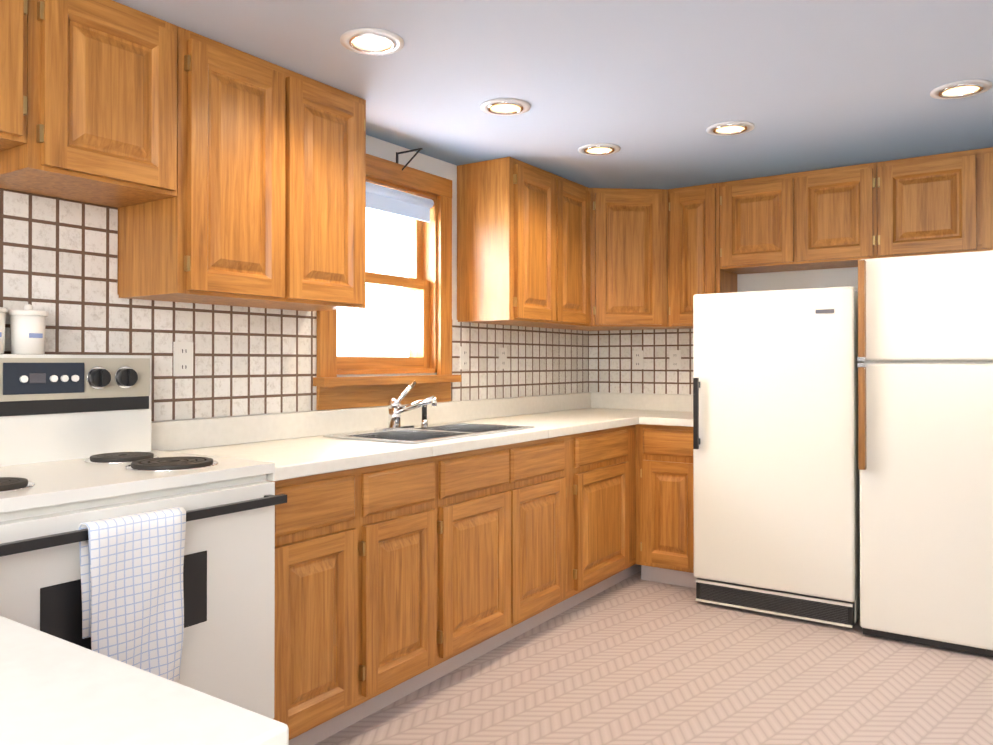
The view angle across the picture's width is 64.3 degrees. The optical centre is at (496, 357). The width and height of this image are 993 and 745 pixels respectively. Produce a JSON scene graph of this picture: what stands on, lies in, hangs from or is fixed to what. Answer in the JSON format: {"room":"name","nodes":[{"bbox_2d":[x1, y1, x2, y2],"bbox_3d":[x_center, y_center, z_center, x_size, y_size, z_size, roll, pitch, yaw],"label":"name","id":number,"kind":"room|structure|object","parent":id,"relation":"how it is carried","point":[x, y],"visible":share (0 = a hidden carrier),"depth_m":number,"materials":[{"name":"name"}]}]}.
{"room":"kitchen","nodes":[
{"label":"kitchen","id":0,"kind":"room"},
{"bbox_2d":[117,135,587,421],"bbox_3d":[-1.631,0.118,2.019,0.160,2.200,7.716,0,0,34],"label":"wall","id":1,"kind":"structure","parent":0,"point":[379,148],"depth_m":3.77,"materials":[{"name":"paint"}]},
{"bbox_2d":[0,0,39,151],"bbox_3d":[-1.404,-0.759,1.910,0.338,0.443,0.369,0,0,34],"label":"upper cabinet","id":2,"kind":"object","parent":1,"relation":"attached to","point":[19,19],"depth_m":1.95,"materials":[{"name":"brown wood"}]},
{"bbox_2d":[0,0,187,211],"bbox_3d":[-1.181,-0.727,2.238,0.338,0.503,0.419,0,0,34],"label":"upper cabinet","id":3,"kind":"object","parent":1,"relation":"attached to","point":[114,75],"depth_m":2.15,"materials":[{"name":"brown wood"}]},
{"bbox_2d":[118,30,295,307],"bbox_3d":[-0.951,-0.582,2.576,0.338,0.788,0.396,0,0,34],"label":"upper cabinet","id":4,"kind":"object","parent":1,"relation":"attached to","point":[214,172],"depth_m":2.47,"materials":[{"name":"brown wood"}]},
{"bbox_2d":[0,188,588,420],"bbox_3d":[-0.634,-0.162,3.338,0.008,0.753,4.416,0,0,34],"label":"backsplash","id":5,"kind":"structure","parent":1,"relation":"attached to","point":[58,260],"depth_m":2.72,"materials":[{"name":"tile"}]},
{"bbox_2d":[173,342,192,375],"bbox_3d":[-1.065,0.005,2.687,0.008,0.116,0.072,0,0,34],"label":"electrical outlet","id":6,"kind":"object","parent":5,"relation":"attached to","point":[182,358],"visible":1,"depth_m":2.68,"materials":[{"name":"white plastic"}]},
{"bbox_2d":[460,346,468,368],"bbox_3d":[-0.162,0.003,4.017,0.008,0.116,0.072,0,0,34],"label":"electrical outlet","id":7,"kind":"object","parent":5,"relation":"attached to","point":[464,357],"visible":1,"depth_m":4.01,"materials":[{"name":"white plastic"}]},
{"bbox_2d":[499,348,506,368],"bbox_3d":[0.035,0.004,4.308,0.008,0.116,0.072,0,0,34],"label":"electrical outlet","id":8,"kind":"object","parent":5,"relation":"attached to","point":[502,358],"visible":1,"depth_m":4.30,"materials":[{"name":"white plastic"}]},
{"bbox_2d":[269,73,365,310],"bbox_3d":[-0.729,-0.580,2.904,0.338,0.788,0.397,0,0,34],"label":"upper cabinet","id":9,"kind":"object","parent":1,"relation":"attached to","point":[329,198],"depth_m":2.81,"materials":[{"name":"brown wood"}]},
{"bbox_2d":[313,154,460,409],"bbox_3d":[-0.525,-0.331,3.582,0.233,1.092,0.910,0,0,34],"label":"window","id":10,"kind":"structure","parent":1,"relation":"in","point":[427,283],"depth_m":3.72,"materials":[{"name":"brown wood"}]},
{"bbox_2d":[366,182,433,221],"bbox_3d":[-0.501,-0.713,3.568,0.044,0.112,0.640,0,0,34],"label":"window blind","id":11,"kind":"object","parent":10,"relation":"attached to","point":[392,201],"visible":0.62,"depth_m":3.62,"materials":[{"name":"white fabric"}]},
{"bbox_2d":[396,148,422,170],"bbox_3d":[-0.395,-0.882,3.569,0.149,0.110,0.012,0,0,34],"label":"bracket","id":12,"kind":"object","parent":1,"relation":"attached to","point":[415,154],"visible":0.65,"depth_m":3.57,"materials":[{"name":"black metal"}]},
{"bbox_2d":[457,157,559,327],"bbox_3d":[0.059,-0.573,4.063,0.338,0.788,0.424,0,0,34],"label":"upper cabinet","id":13,"kind":"object","parent":1,"relation":"attached to","point":[508,208],"depth_m":3.91,"materials":[{"name":"brown wood"}]},
{"bbox_2d":[560,177,590,326],"bbox_3d":[0.289,-0.571,4.403,0.338,0.788,0.397,0,0,34],"label":"upper cabinet","id":14,"kind":"object","parent":1,"relation":"attached to","point":[575,203],"depth_m":4.31,"materials":[{"name":"brown wood"}]},
{"bbox_2d":[113,0,992,188],"bbox_3d":[-0.200,-1.048,1.054,3.700,0.120,8.116,0,0,34],"label":"ceiling","id":15,"kind":"structure","parent":0,"point":[654,90],"depth_m":2.73,"materials":[{"name":"paint"}]},
{"bbox_2d":[340,28,403,54],"bbox_3d":[-0.385,-0.974,2.444,0.196,0.010,0.196,0,0,34],"label":"recessed light","id":16,"kind":"object","parent":15,"relation":"in","point":[370,41],"visible":1,"depth_m":2.44,"materials":[{"name":"white metal"}]},
{"bbox_2d":[480,98,530,115],"bbox_3d":[0.034,-0.970,3.067,0.196,0.010,0.196,0,0,34],"label":"recessed light","id":17,"kind":"object","parent":15,"relation":"in","point":[505,106],"visible":1,"depth_m":3.06,"materials":[{"name":"white metal"}]},
{"bbox_2d":[578,143,620,155],"bbox_3d":[0.479,-0.966,3.677,0.196,0.010,0.196,0,0,34],"label":"recessed light","id":18,"kind":"object","parent":15,"relation":"in","point":[597,149],"visible":0.98,"depth_m":3.67,"materials":[{"name":"white metal"}]},
{"bbox_2d":[706,121,753,135],"bbox_3d":[0.990,-0.968,3.346,0.196,0.010,0.196,0,0,34],"label":"recessed light","id":19,"kind":"object","parent":15,"relation":"in","point":[728,128],"visible":1,"depth_m":3.34,"materials":[{"name":"white metal"}]},
{"bbox_2d":[930,79,991,98],"bbox_3d":[1.687,-0.971,2.870,0.196,0.010,0.196,0,0,34],"label":"recessed light","id":20,"kind":"object","parent":15,"relation":"in","point":[961,89],"visible":0.98,"depth_m":2.86,"materials":[{"name":"white metal"}]},
{"bbox_2d":[314,571,992,744],"bbox_3d":[-0.200,1.272,1.040,3.700,0.120,8.116,0,0,34],"label":"floor","id":21,"kind":"structure","parent":0,"point":[635,659],"depth_m":2.93,"materials":[{"name":"tile"}]},
{"bbox_2d":[0,304,286,718],"bbox_3d":[-1.099,0.531,2.000,0.723,1.375,0.894,0,0,34],"label":"range","id":22,"kind":"object","parent":21,"relation":"on","point":[121,540],"visible":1,"depth_m":2.02,"materials":[{"name":"white metal"}]},
{"bbox_2d":[79,507,185,681],"bbox_3d":[-0.828,0.587,1.808,0.061,0.451,0.235,0,0,34],"label":"towel","id":23,"kind":"object","parent":22,"relation":"hanging from","point":[131,596],"depth_m":1.79,"materials":[{"name":"white fabric"}]},
{"bbox_2d":[0,616,288,744],"bbox_3d":[-1.109,0.707,0.947,1.897,1.010,0.855,0,0,34],"label":"countertop","id":24,"kind":"structure","parent":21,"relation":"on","point":[54,690],"depth_m":0.68,"materials":[{"name":"white"}]},
{"bbox_2d":[267,467,366,744],"bbox_3d":[-0.791,0.788,2.554,0.618,0.868,0.367,0,0,34],"label":"base cabinet","id":25,"kind":"object","parent":21,"relation":"on","point":[320,644],"depth_m":2.40,"materials":[{"name":"brown wood"}]},
{"bbox_2d":[367,456,434,715],"bbox_3d":[-0.595,0.789,2.843,0.618,0.868,0.330,0,0,34],"label":"base cabinet","id":26,"kind":"object","parent":21,"relation":"on","point":[395,581],"depth_m":2.70,"materials":[{"name":"brown wood"}]},
{"bbox_2d":[431,472,562,681],"bbox_3d":[-0.248,0.897,3.353,0.618,0.660,1.005,0,0,34],"label":"base cabinet","id":27,"kind":"object","parent":21,"relation":"on","point":[499,539],"depth_m":3.16,"materials":[{"name":"brown wood"}]},
{"bbox_2d":[439,432,590,611],"bbox_3d":[0.084,0.796,3.843,0.618,0.868,0.308,0,0,34],"label":"base cabinet","id":28,"kind":"object","parent":21,"relation":"on","point":[567,458],"depth_m":3.69,"materials":[{"name":"brown wood"}]},
{"bbox_2d":[591,425,630,596],"bbox_3d":[0.291,0.798,4.148,0.618,0.868,0.574,0,0,34],"label":"base cabinet","id":29,"kind":"object","parent":21,"relation":"on","point":[610,448],"depth_m":4.05,"materials":[{"name":"brown wood"}]},
{"bbox_2d":[151,392,650,480],"bbox_3d":[-0.001,0.289,3.684,0.660,0.140,3.121,0,0,34],"label":"countertop","id":30,"kind":"structure","parent":29,"relation":"on","point":[294,445],"depth_m":3.06,"materials":[{"name":"laminate"}]},
{"bbox_2d":[374,381,436,430],"bbox_3d":[-0.329,0.206,3.382,0.242,0.206,0.316,0,0,34],"label":"faucet","id":31,"kind":"object","parent":30,"relation":"on","point":[395,407],"depth_m":3.36,"materials":[{"name":"silver metal"}]},
{"bbox_2d":[323,381,534,443],"bbox_3d":[-0.256,0.294,3.323,0.460,0.384,0.840,0,0,34],"label":"sink","id":32,"kind":"object","parent":30,"relation":"in","point":[395,431],"visible":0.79,"depth_m":3.35,"materials":[{"name":"silver metal"}]},
{"bbox_2d":[323,422,534,443],"bbox_3d":[-0.256,0.397,3.322,0.460,0.178,0.840,0,0,34],"label":"basin","id":33,"kind":"object","parent":32,"relation":"in","point":[407,434],"depth_m":3.33,"materials":[{"name":"silver metal"}]},
{"bbox_2d":[639,424,696,587],"bbox_3d":[1.087,0.799,4.455,0.394,0.868,0.618,0,0,34],"label":"base cabinet","id":34,"kind":"object","parent":21,"relation":"on","point":[666,513],"depth_m":4.22,"materials":[{"name":"brown wood"}]},
{"bbox_2d":[643,394,692,426],"bbox_3d":[1.101,0.293,4.423,0.333,0.140,0.661,0,0,34],"label":"countertop","id":35,"kind":"structure","parent":34,"relation":"on","point":[658,409],"depth_m":4.75,"materials":[{"name":"laminate"}]},
{"bbox_2d":[693,287,862,627],"bbox_3d":[1.473,0.448,4.000,0.742,1.525,0.765,0,0,34],"label":"freezer","id":36,"kind":"object","parent":21,"relation":"on","point":[776,490],"visible":0.96,"depth_m":3.70,"materials":[{"name":"white metal"}]},
{"bbox_2d":[857,250,992,656],"bbox_3d":[2.120,0.393,3.533,0.800,1.650,0.783,0,0,34],"label":"fridge","id":37,"kind":"object","parent":21,"relation":"on","point":[925,397],"visible":1,"depth_m":3.32,"materials":[{"name":"white metal"}]},
{"bbox_2d":[595,267,857,394],"bbox_3d":[2.012,0.133,4.305,3.620,2.200,0.160,0,0,34],"label":"wall","id":38,"kind":"structure","parent":0,"point":[816,278],"depth_m":4.43,"materials":[{"name":"paint"}]},
{"bbox_2d":[549,188,685,330],"bbox_3d":[0.710,-0.569,4.728,0.669,0.788,0.605,0,0,34],"label":"upper cabinet","id":39,"kind":"object","parent":38,"relation":"attached to","point":[628,259],"visible":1,"depth_m":4.49,"materials":[{"name":"brown wood"}]},
{"bbox_2d":[589,328,692,393],"bbox_3d":[1.025,0.020,4.873,1.010,0.408,0.008,0,0,34],"label":"backsplash","id":40,"kind":"structure","parent":38,"relation":"attached to","point":[611,370],"depth_m":4.95,"materials":[{"name":"tile"}]},
{"bbox_2d":[632,350,642,368],"bbox_3d":[0.887,0.015,4.957,0.072,0.116,0.008,0,0,34],"label":"electrical outlet","id":41,"kind":"object","parent":40,"relation":"attached to","point":[637,359],"visible":1,"depth_m":4.95,"materials":[{"name":"white plastic"}]},
{"bbox_2d":[669,350,680,368],"bbox_3d":[1.091,0.014,4.818,0.072,0.116,0.008,0,0,34],"label":"electrical outlet","id":42,"kind":"object","parent":40,"relation":"attached to","point":[675,359],"visible":1,"depth_m":4.82,"materials":[{"name":"white plastic"}]},
{"bbox_2d":[667,183,736,328],"bbox_3d":[1.189,-0.570,4.564,0.303,0.788,0.338,0,0,34],"label":"upper cabinet","id":43,"kind":"object","parent":38,"relation":"attached to","point":[693,211],"depth_m":4.43,"materials":[{"name":"brown wood"}]},
{"bbox_2d":[719,173,802,274],"bbox_3d":[1.482,-0.726,4.366,0.402,0.478,0.338,0,0,34],"label":"upper cabinet","id":44,"kind":"object","parent":38,"relation":"attached to","point":[721,235],"depth_m":4.23,"materials":[{"name":"brown wood"}]},
{"bbox_2d":[795,162,878,269],"bbox_3d":[1.809,-0.728,4.144,0.387,0.478,0.338,0,0,34],"label":"upper cabinet","id":45,"kind":"object","parent":38,"relation":"attached to","point":[837,209],"depth_m":4.00,"materials":[{"name":"brown wood"}]},
{"bbox_2d":[879,148,982,257],"bbox_3d":[2.147,-0.729,3.914,0.432,0.478,0.338,0,0,34],"label":"upper cabinet","id":46,"kind":"object","parent":38,"relation":"attached to","point":[930,204],"depth_m":3.76,"materials":[{"name":"brown wood"}]},
{"bbox_2d":[983,147,992,250],"bbox_3d":[2.508,-0.730,3.670,0.439,0.478,0.338,0,0,34],"label":"upper cabinet","id":47,"kind":"object","parent":38,"relation":"attached to","point":[987,152],"depth_m":3.63,"materials":[{"name":"brown wood"}]},
{"label":"outside","id":48,"kind":"structure","parent":0,"visible":0},
{"bbox_2d":[337,208,408,356],"bbox_3d":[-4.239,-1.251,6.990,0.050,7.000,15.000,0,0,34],"label":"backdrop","id":49,"kind":"structure","parent":48,"point":[395,300],"depth_m":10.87,"materials":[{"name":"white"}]}
]}

